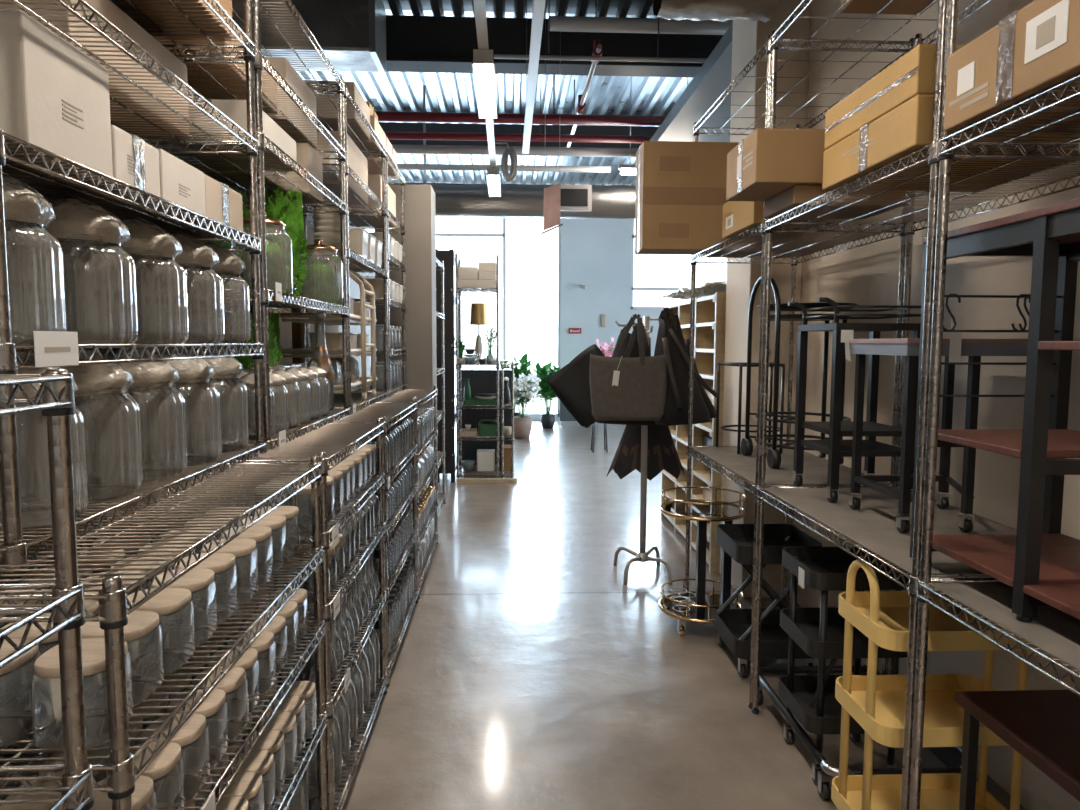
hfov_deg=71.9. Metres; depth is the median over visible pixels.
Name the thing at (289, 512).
lid jar
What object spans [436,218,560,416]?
window
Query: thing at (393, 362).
jar
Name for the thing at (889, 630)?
tray
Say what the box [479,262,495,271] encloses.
cardboard box
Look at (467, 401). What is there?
display tray
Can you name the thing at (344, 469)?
lid jar
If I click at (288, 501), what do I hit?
lid jar
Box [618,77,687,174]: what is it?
tube light
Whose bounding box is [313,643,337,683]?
bottle
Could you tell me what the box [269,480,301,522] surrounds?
lid jar
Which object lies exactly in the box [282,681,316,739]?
lid jar
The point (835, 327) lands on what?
tray
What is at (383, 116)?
pipe
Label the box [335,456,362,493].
lid jar
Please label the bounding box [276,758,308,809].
clear bottle
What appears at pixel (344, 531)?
glass bottle
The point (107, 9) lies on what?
cardboard box
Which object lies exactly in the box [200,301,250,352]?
glass jar
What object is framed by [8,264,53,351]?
cardboard box
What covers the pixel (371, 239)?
basket
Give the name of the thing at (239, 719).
lid jar
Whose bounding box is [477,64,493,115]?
diffuser
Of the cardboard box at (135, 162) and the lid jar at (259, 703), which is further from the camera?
the lid jar at (259, 703)
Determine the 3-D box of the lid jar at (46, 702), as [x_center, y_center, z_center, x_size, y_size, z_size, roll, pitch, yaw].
[-0.690,0.434,1.127,0.110,0.125,0.110,0,5,-5]
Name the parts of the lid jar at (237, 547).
lid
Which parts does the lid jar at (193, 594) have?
lid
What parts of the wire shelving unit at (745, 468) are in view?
post, post, wire shelf, post, wire shelf, wire shelf, post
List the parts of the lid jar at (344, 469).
lid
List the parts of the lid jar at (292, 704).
lid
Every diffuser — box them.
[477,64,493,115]
[489,175,498,195]
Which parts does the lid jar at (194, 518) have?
lid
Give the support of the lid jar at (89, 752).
on the wire shelving unit at (113, 602)
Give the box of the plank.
[457,478,516,483]
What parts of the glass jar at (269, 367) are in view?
glass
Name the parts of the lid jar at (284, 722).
lid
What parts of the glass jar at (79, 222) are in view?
glass, lid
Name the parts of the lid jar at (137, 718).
lid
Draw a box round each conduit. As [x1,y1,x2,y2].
[341,74,638,156]
[397,82,610,172]
[494,0,706,62]
[550,0,732,34]
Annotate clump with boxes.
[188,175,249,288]
[235,309,282,413]
[264,188,308,305]
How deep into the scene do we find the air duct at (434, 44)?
6.93 m
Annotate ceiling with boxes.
[296,0,732,185]
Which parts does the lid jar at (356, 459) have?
lid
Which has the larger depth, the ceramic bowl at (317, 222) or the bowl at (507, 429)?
the bowl at (507, 429)
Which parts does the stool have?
leg, leg, leg, leg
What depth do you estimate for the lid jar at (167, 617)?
1.57 m
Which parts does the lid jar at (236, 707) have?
lid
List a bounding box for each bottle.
[264,778,289,809]
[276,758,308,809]
[277,642,302,696]
[285,623,308,682]
[295,611,312,673]
[301,710,334,809]
[305,635,314,698]
[308,614,313,649]
[310,711,341,788]
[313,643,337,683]
[328,525,350,571]
[329,572,344,621]
[330,600,349,661]
[331,618,343,672]
[331,674,349,768]
[332,661,357,748]
[333,564,349,612]
[333,592,354,650]
[334,519,354,563]
[337,646,363,730]
[338,570,354,605]
[338,584,358,640]
[340,512,359,555]
[343,562,358,598]
[343,576,363,630]
[344,633,369,714]
[346,506,366,548]
[349,569,368,621]
[351,503,370,541]
[351,621,375,699]
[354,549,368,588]
[354,562,372,613]
[355,497,373,534]
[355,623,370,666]
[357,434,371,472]
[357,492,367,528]
[357,612,379,685]
[358,556,375,605]
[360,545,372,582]
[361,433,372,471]
[361,493,379,528]
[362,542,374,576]
[363,551,378,598]
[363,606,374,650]
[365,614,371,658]
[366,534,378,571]
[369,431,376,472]
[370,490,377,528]
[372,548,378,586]
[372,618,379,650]
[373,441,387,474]
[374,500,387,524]
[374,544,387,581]
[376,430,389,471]
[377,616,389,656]
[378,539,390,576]
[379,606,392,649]
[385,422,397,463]
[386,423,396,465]
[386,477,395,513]
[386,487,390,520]
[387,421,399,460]
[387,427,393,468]
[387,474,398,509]
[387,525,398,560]
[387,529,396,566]
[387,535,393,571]
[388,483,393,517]
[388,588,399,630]
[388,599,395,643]
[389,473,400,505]
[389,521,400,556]
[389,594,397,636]
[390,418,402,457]
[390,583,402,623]
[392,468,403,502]
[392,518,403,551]
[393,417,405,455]
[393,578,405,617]
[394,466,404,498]
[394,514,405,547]
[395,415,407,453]
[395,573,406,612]
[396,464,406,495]
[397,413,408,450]
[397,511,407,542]
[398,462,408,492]
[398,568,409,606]
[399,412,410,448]
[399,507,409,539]
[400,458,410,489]
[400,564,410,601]
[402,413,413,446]
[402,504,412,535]
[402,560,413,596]
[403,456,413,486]
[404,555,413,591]
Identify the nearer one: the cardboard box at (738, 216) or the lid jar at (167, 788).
the lid jar at (167, 788)
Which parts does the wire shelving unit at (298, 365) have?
post, wire shelf, wire shelf, post, wire shelf, post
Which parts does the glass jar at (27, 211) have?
lid, glass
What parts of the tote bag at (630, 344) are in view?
handle, handle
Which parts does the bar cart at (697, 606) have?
gallery rail, gallery rail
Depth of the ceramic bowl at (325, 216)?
3.72 m
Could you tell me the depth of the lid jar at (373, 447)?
3.14 m
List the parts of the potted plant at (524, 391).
pot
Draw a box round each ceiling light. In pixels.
[472,49,496,118]
[486,167,500,196]
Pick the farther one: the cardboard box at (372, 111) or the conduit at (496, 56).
the conduit at (496, 56)
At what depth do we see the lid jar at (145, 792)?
1.15 m
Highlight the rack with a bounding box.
[436,249,459,482]
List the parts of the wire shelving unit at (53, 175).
post, post, wire shelf, wire shelf, wire shelf, wire shelf, wire shelf, post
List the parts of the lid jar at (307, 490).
lid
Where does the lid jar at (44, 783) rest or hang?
on the wire shelving unit at (113, 602)
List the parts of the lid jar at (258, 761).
lid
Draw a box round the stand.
[613,316,671,584]
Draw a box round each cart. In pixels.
[658,486,746,634]
[741,277,857,467]
[831,559,1037,809]
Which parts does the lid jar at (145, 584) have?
lid, glass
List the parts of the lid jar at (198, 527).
lid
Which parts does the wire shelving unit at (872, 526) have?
post, wire shelf, wire shelf, post, wire shelf, post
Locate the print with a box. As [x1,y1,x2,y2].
[1036,15,1055,49]
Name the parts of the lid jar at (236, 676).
lid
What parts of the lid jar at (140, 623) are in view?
lid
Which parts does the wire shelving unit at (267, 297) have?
wire shelf, wire shelf, wire shelf, wire shelf, post, wire shelf, post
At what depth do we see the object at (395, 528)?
3.78 m
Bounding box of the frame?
[715,362,784,453]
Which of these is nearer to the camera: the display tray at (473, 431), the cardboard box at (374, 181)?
the cardboard box at (374, 181)
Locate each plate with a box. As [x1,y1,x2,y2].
[475,396,496,399]
[476,393,494,396]
[480,419,496,422]
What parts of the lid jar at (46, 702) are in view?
lid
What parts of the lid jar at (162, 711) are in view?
lid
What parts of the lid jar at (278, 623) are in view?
lid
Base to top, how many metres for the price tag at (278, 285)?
0.060 m
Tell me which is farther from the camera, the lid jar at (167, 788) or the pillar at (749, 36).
the pillar at (749, 36)
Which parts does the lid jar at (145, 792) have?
glass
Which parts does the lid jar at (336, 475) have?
lid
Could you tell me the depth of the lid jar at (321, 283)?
3.37 m
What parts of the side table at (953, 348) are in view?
leg, leg, frame, leg, leg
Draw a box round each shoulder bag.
[612,322,638,357]
[684,338,715,417]
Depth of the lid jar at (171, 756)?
1.26 m
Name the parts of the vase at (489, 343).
pot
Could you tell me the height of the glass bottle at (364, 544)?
0.155 m
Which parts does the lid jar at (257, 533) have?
lid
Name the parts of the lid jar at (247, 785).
lid, glass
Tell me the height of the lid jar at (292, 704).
0.130 m
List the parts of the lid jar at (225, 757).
lid, glass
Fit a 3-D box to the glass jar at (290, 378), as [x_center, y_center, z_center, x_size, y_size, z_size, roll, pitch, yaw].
[-0.962,-0.033,2.779,0.127,0.233,0.125,0,5,-1]
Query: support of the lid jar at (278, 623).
on the wire shelving unit at (113, 602)
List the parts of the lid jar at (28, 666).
lid, glass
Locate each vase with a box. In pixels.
[464,379,470,397]
[485,327,495,363]
[504,377,510,403]
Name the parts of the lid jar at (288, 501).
lid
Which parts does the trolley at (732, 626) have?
cross leg, cross leg, cross leg, cross leg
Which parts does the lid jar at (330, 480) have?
lid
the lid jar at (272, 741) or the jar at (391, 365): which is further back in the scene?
the jar at (391, 365)
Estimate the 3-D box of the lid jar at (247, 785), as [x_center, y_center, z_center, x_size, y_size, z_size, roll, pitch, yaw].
[-0.651,0.886,1.624,0.084,0.130,0.084,0,5,-5]
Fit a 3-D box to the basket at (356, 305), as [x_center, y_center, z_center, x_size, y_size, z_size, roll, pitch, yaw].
[-1.123,-0.555,4.475,0.189,0.124,0.170,0,5,-2]
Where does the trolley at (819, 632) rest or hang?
on the floor
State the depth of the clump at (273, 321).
3.31 m
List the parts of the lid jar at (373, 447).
lid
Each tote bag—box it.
[547,344,604,427]
[589,314,666,420]
[591,323,662,425]
[654,307,709,425]
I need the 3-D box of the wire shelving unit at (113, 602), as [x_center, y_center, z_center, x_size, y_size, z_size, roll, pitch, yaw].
[-0.955,0.801,1.614,0.708,1.225,1.128,0,5,-2]
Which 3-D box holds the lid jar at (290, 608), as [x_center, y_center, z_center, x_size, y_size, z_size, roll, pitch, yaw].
[-0.689,0.588,1.959,0.096,0.118,0.096,0,5,-5]
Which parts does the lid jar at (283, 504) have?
glass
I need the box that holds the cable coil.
[495,142,516,181]
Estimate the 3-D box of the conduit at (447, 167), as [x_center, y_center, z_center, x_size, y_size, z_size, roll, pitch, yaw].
[-1.271,-3.234,8.612,4.200,1.013,0.070,0,5,-2]
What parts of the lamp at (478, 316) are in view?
lamp shade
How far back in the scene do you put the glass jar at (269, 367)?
3.12 m
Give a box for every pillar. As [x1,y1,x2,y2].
[374,184,436,540]
[719,0,810,597]
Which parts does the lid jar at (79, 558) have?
lid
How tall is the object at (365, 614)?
0.205 m
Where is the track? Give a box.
[473,0,499,218]
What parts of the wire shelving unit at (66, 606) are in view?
wire shelf, wire shelf, wire shelf, post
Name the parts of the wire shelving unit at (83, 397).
wire shelf, wire shelf, post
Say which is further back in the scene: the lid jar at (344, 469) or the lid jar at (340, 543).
the lid jar at (344, 469)
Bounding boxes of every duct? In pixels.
[232,0,386,75]
[386,15,723,76]
[388,85,635,218]
[653,0,779,22]
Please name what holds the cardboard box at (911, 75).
on the cardboard box at (907, 128)
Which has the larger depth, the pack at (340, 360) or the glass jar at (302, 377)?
the pack at (340, 360)
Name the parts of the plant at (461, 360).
pot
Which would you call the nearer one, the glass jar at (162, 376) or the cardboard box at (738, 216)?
the glass jar at (162, 376)
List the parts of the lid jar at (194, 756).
lid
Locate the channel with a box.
[522,0,545,153]
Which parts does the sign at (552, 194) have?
cord, cord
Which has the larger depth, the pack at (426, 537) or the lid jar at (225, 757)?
the pack at (426, 537)
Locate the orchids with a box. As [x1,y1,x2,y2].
[596,337,615,356]
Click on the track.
(479, 5)
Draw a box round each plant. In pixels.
[454,336,466,363]
[499,353,530,415]
[514,373,540,438]
[527,361,559,428]
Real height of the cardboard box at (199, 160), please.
0.201 m
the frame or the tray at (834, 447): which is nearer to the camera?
the tray at (834, 447)
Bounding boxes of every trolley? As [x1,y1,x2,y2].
[279,260,377,398]
[714,523,822,676]
[778,546,909,785]
[788,297,920,501]
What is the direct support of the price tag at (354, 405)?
attached to the wire shelving unit at (355, 262)
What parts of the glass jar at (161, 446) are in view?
glass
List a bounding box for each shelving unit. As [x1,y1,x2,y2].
[0,0,265,577]
[0,137,244,756]
[0,273,105,786]
[0,369,93,809]
[0,455,326,809]
[86,418,386,809]
[125,0,349,456]
[150,161,309,620]
[225,398,418,687]
[246,207,350,543]
[275,84,389,413]
[300,385,438,598]
[321,150,406,396]
[436,257,445,514]
[455,254,499,477]
[461,369,510,470]
[501,361,513,477]
[685,35,914,708]
[752,0,1079,809]
[909,0,1079,809]
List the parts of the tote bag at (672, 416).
handle, handle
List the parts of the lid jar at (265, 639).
lid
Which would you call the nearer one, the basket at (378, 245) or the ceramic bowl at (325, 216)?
the ceramic bowl at (325, 216)
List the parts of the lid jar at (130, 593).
lid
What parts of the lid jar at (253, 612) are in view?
lid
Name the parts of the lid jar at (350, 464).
lid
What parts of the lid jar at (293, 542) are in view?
glass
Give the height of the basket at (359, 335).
0.114 m
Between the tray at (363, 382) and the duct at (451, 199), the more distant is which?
the duct at (451, 199)
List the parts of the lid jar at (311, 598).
glass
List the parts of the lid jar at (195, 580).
lid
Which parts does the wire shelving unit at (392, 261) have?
wire shelf, wire shelf, wire shelf, wire shelf, wire shelf, post, wire shelf, post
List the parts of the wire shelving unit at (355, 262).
wire shelf, wire shelf, wire shelf, post, wire shelf, post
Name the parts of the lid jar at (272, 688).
lid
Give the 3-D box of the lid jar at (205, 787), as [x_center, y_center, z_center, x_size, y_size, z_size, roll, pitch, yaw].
[-0.761,0.886,1.619,0.084,0.130,0.084,0,5,0]
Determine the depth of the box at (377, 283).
4.81 m
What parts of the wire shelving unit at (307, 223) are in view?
wire shelf, wire shelf, post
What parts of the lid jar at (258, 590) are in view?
lid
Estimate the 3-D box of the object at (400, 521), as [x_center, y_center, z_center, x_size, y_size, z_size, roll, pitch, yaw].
[-0.748,0.683,3.926,0.062,0.175,0.062,0,5,-5]
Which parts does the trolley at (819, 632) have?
leg, leg, leg, leg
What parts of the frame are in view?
leg, leg, leg, leg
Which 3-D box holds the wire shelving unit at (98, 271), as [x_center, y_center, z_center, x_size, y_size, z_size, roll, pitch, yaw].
[-1.655,-0.058,2.988,0.458,2.700,1.208,0,5,-2]
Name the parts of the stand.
leg, hook arm, leg, leg, leg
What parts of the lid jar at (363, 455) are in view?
lid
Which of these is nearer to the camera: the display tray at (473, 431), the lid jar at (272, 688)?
the lid jar at (272, 688)
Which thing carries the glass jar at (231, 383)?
on the wire shelving unit at (267, 297)
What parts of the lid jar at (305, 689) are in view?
lid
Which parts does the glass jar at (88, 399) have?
glass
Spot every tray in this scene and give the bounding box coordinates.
[279,313,376,324]
[281,348,376,357]
[284,377,377,392]
[459,428,476,435]
[463,398,496,404]
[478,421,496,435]
[714,608,812,658]
[716,523,822,564]
[757,302,857,311]
[770,314,850,320]
[778,674,864,733]
[780,607,907,658]
[782,546,909,590]
[798,323,920,331]
[801,422,901,456]
[831,773,1006,809]
[835,674,1009,747]
[838,591,1037,651]
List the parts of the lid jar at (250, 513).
lid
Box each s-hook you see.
[943,294,960,330]
[1011,294,1029,330]
[1018,294,1029,330]
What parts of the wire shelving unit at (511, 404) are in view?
post, wire shelf, wire shelf, wire shelf, wire shelf, post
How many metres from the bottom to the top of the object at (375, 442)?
0.205 m
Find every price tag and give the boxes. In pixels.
[33,331,78,366]
[202,791,215,809]
[275,282,281,301]
[279,430,285,449]
[332,525,338,548]
[333,593,339,619]
[345,668,349,692]
[353,403,355,413]
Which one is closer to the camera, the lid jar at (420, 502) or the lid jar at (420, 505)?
the lid jar at (420, 505)
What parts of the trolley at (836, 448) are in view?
leg, leg, gallery rail, leg, leg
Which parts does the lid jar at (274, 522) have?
lid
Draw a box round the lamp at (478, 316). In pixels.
[470,303,487,363]
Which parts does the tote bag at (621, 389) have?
handle, handle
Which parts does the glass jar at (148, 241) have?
lid, glass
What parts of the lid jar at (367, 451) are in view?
lid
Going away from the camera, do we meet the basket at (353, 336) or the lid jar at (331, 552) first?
the lid jar at (331, 552)
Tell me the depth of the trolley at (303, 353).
4.10 m
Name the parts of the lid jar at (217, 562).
lid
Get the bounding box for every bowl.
[312,207,348,213]
[313,213,348,220]
[313,220,348,226]
[313,226,348,232]
[313,232,348,238]
[313,238,340,247]
[461,460,474,469]
[466,349,474,353]
[478,359,486,363]
[504,426,510,434]
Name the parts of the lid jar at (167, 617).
lid, glass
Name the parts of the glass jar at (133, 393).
glass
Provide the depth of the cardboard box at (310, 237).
5.13 m
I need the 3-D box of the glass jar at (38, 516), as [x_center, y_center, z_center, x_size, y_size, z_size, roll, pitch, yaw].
[-0.929,0.055,1.331,0.200,0.301,0.198,2,5,16]
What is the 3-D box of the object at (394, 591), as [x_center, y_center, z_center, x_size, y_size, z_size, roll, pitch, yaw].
[-0.746,1.037,3.789,0.066,0.205,0.066,0,5,-5]
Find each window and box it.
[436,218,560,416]
[631,219,695,309]
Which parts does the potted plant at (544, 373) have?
pot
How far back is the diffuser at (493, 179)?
8.13 m
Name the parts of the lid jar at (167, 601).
lid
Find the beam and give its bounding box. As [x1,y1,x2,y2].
[378,122,658,156]
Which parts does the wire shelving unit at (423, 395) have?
wire shelf, wire shelf, wire shelf, wire shelf, wire shelf, post, post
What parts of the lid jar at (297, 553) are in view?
glass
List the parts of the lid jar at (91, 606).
glass, lid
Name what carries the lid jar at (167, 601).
on the wire shelving unit at (113, 602)
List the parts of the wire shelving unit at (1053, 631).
leg, post, rail, board shelf unit, wire shelf, wire shelf, leg, leg, rail, rail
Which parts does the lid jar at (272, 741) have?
lid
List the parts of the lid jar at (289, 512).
lid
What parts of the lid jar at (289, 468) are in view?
glass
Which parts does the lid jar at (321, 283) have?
lid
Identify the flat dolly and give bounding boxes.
[759,665,978,799]
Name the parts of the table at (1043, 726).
leg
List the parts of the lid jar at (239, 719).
lid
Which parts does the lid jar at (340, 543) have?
glass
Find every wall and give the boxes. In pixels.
[0,145,375,753]
[455,218,661,419]
[794,0,1079,809]
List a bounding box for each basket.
[307,295,341,318]
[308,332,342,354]
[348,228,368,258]
[350,297,353,319]
[350,333,357,353]
[352,301,369,321]
[356,334,368,348]
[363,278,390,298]
[367,234,375,262]
[369,232,390,252]
[374,240,382,266]
[389,237,394,256]
[390,281,395,299]
[394,241,398,259]
[394,283,399,301]
[398,244,402,262]
[398,285,402,302]
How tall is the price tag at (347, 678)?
0.050 m
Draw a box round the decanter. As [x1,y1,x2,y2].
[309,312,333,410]
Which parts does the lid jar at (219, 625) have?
lid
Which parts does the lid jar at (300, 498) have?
lid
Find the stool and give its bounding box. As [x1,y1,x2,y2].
[591,423,607,451]
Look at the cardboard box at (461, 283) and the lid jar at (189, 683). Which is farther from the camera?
the cardboard box at (461, 283)
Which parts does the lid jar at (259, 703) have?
lid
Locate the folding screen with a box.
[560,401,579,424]
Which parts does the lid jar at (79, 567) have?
lid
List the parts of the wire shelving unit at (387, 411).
wire shelf, wire shelf, wire shelf, wire shelf, wire shelf, post, post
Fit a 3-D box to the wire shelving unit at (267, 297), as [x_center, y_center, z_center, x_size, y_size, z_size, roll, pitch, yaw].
[-1.115,-0.672,2.924,0.458,1.580,1.218,0,5,-2]
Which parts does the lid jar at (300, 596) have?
lid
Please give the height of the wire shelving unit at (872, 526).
2.760 m
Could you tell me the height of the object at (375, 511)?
0.175 m
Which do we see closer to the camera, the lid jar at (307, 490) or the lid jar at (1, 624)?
the lid jar at (1, 624)
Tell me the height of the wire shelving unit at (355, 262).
1.580 m
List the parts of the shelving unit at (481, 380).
door, door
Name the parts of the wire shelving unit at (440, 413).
wire shelf, wire shelf, wire shelf, wire shelf, wire shelf, wire shelf, post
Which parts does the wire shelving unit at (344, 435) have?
post, post, wire shelf, wire shelf, wire shelf, wire shelf, wire shelf, post, post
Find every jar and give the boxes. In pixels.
[0,351,88,530]
[0,405,43,498]
[0,589,50,669]
[0,613,57,710]
[0,615,8,627]
[0,639,41,748]
[0,779,61,809]
[3,172,66,344]
[6,231,30,340]
[7,239,93,340]
[10,196,138,343]
[19,351,92,481]
[22,566,92,615]
[28,350,142,501]
[31,638,132,749]
[38,592,101,672]
[38,744,109,776]
[44,249,136,340]
[66,267,199,352]
[73,348,137,466]
[77,549,128,615]
[80,571,148,641]
[81,610,163,708]
[82,217,188,343]
[89,349,186,481]
[90,775,156,809]
[93,534,152,594]
[93,716,144,781]
[97,261,173,340]
[104,347,174,453]
[107,690,169,719]
[110,557,175,621]
[127,588,195,675]
[130,742,184,809]
[135,669,192,742]
[136,231,223,343]
[136,348,220,466]
[137,541,198,597]
[142,713,209,802]
[148,569,217,647]
[157,801,195,809]
[158,648,209,716]
[161,527,217,578]
[167,689,228,770]
[171,242,250,342]
[174,553,238,625]
[175,348,248,453]
[176,633,226,694]
[184,518,235,573]
[186,752,230,809]
[188,378,227,438]
[191,667,248,741]
[191,773,213,801]
[197,616,242,672]
[200,539,258,604]
[202,733,243,797]
[204,378,241,433]
[205,507,251,559]
[208,648,259,717]
[213,601,256,654]
[216,714,253,778]
[216,797,248,809]
[219,526,273,587]
[220,772,264,809]
[221,370,255,428]
[228,590,268,640]
[228,631,276,695]
[229,697,265,758]
[231,213,292,294]
[231,750,275,809]
[234,368,274,439]
[238,515,288,571]
[241,616,287,675]
[242,683,276,739]
[246,364,253,423]
[246,730,285,800]
[250,366,288,433]
[251,367,282,419]
[255,483,289,531]
[255,506,300,558]
[257,601,299,657]
[260,712,297,777]
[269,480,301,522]
[269,588,308,641]
[269,696,305,757]
[270,365,299,428]
[271,362,292,415]
[273,553,300,591]
[277,364,310,423]
[278,476,309,513]
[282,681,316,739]
[284,541,310,589]
[288,363,319,419]
[289,468,311,506]
[292,483,311,530]
[293,533,311,577]
[296,239,342,304]
[297,462,310,500]
[298,362,328,416]
[302,550,329,602]
[303,477,334,522]
[311,542,336,590]
[321,449,346,482]
[327,461,354,500]
[327,466,349,506]
[327,471,343,514]
[329,533,344,581]
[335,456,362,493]
[343,452,367,488]
[349,448,371,482]
[353,445,376,477]
[370,361,384,390]
[375,325,390,349]
[376,361,392,388]
[378,326,394,349]
[379,360,395,387]
[382,326,397,349]
[383,360,399,386]
[390,359,401,384]
[397,326,401,348]
[401,419,420,448]
[406,416,423,446]
[408,414,425,443]
[410,513,420,532]
[411,412,428,440]
[412,510,422,529]
[417,408,432,434]
[417,410,430,437]
[418,504,425,522]
[418,507,424,525]
[419,406,434,432]
[419,501,426,519]
[420,498,427,516]
[422,495,429,512]
[423,492,431,509]
[424,490,432,505]
[426,487,433,503]
[427,485,435,501]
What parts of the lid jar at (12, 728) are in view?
lid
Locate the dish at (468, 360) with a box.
[464,358,475,363]
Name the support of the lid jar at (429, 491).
on the wire shelving unit at (423, 395)
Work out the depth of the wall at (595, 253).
14.71 m
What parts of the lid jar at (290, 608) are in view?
lid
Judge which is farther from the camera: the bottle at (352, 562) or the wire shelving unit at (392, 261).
the wire shelving unit at (392, 261)
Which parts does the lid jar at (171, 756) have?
lid, glass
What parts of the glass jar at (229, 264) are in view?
glass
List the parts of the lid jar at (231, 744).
lid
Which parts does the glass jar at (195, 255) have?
lid, glass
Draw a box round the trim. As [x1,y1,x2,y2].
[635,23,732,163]
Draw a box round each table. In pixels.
[849,319,1027,532]
[955,689,1079,809]
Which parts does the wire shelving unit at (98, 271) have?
post, wire shelf, wire shelf, wire shelf, post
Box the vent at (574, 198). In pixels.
[554,184,591,211]
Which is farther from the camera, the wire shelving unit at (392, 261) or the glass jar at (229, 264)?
the wire shelving unit at (392, 261)
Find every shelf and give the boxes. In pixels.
[438,250,458,265]
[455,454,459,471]
[661,292,725,571]
[662,593,739,618]
[666,501,742,516]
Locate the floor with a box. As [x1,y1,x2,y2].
[0,420,1025,809]
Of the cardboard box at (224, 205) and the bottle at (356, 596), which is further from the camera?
the bottle at (356, 596)
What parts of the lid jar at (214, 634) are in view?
lid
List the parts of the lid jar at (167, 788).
lid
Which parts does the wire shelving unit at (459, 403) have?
post, post, wire shelf, wire shelf, wire shelf, wire shelf, wire shelf, post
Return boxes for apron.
[606,338,684,479]
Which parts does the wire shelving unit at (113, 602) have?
post, post, wire shelf, wire shelf, wire shelf, post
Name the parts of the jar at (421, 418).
glass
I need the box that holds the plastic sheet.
[658,281,726,299]
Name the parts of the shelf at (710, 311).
shelf, shelf, shelf, shelf, shelf, shelf, shelf, shelf, shelf, shelf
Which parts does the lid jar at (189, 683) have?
lid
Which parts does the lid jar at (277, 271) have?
lid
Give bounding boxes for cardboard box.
[0,0,188,135]
[0,9,112,176]
[0,506,15,615]
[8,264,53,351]
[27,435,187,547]
[111,125,159,196]
[112,0,232,38]
[154,24,277,113]
[157,148,205,215]
[162,98,296,170]
[199,160,286,190]
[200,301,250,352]
[204,174,242,231]
[241,195,248,206]
[247,143,322,202]
[266,57,316,146]
[268,308,292,365]
[291,308,314,362]
[295,227,314,282]
[304,81,369,139]
[314,133,338,169]
[317,130,367,204]
[324,325,338,332]
[336,174,395,226]
[353,115,385,158]
[366,101,377,120]
[367,136,396,175]
[458,267,478,279]
[458,280,495,287]
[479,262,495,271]
[479,272,495,279]
[504,444,510,470]
[635,141,749,254]
[722,201,814,238]
[726,128,824,201]
[764,185,904,218]
[822,94,1079,190]
[824,44,964,149]
[840,0,937,14]
[944,0,1079,132]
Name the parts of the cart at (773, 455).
handle, leg, leg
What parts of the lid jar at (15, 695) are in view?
glass, lid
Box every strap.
[662,337,681,408]
[669,328,716,396]
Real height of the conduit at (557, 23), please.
0.307 m
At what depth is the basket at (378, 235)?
4.78 m
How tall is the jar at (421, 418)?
0.190 m
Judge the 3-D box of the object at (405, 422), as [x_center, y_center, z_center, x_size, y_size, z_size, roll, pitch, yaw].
[-0.761,0.151,4.132,0.066,0.205,0.066,0,5,-3]
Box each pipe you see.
[375,75,666,125]
[384,75,651,142]
[567,32,602,146]
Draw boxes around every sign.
[541,9,562,233]
[569,328,580,333]
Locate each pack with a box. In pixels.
[306,358,341,384]
[335,358,342,384]
[351,357,359,382]
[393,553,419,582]
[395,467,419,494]
[398,545,423,571]
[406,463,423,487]
[406,538,426,561]
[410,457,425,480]
[418,449,431,470]
[419,531,429,552]
[421,445,434,466]
[421,453,428,476]
[422,515,435,536]
[425,521,432,544]
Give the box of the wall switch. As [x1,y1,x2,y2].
[601,314,605,326]

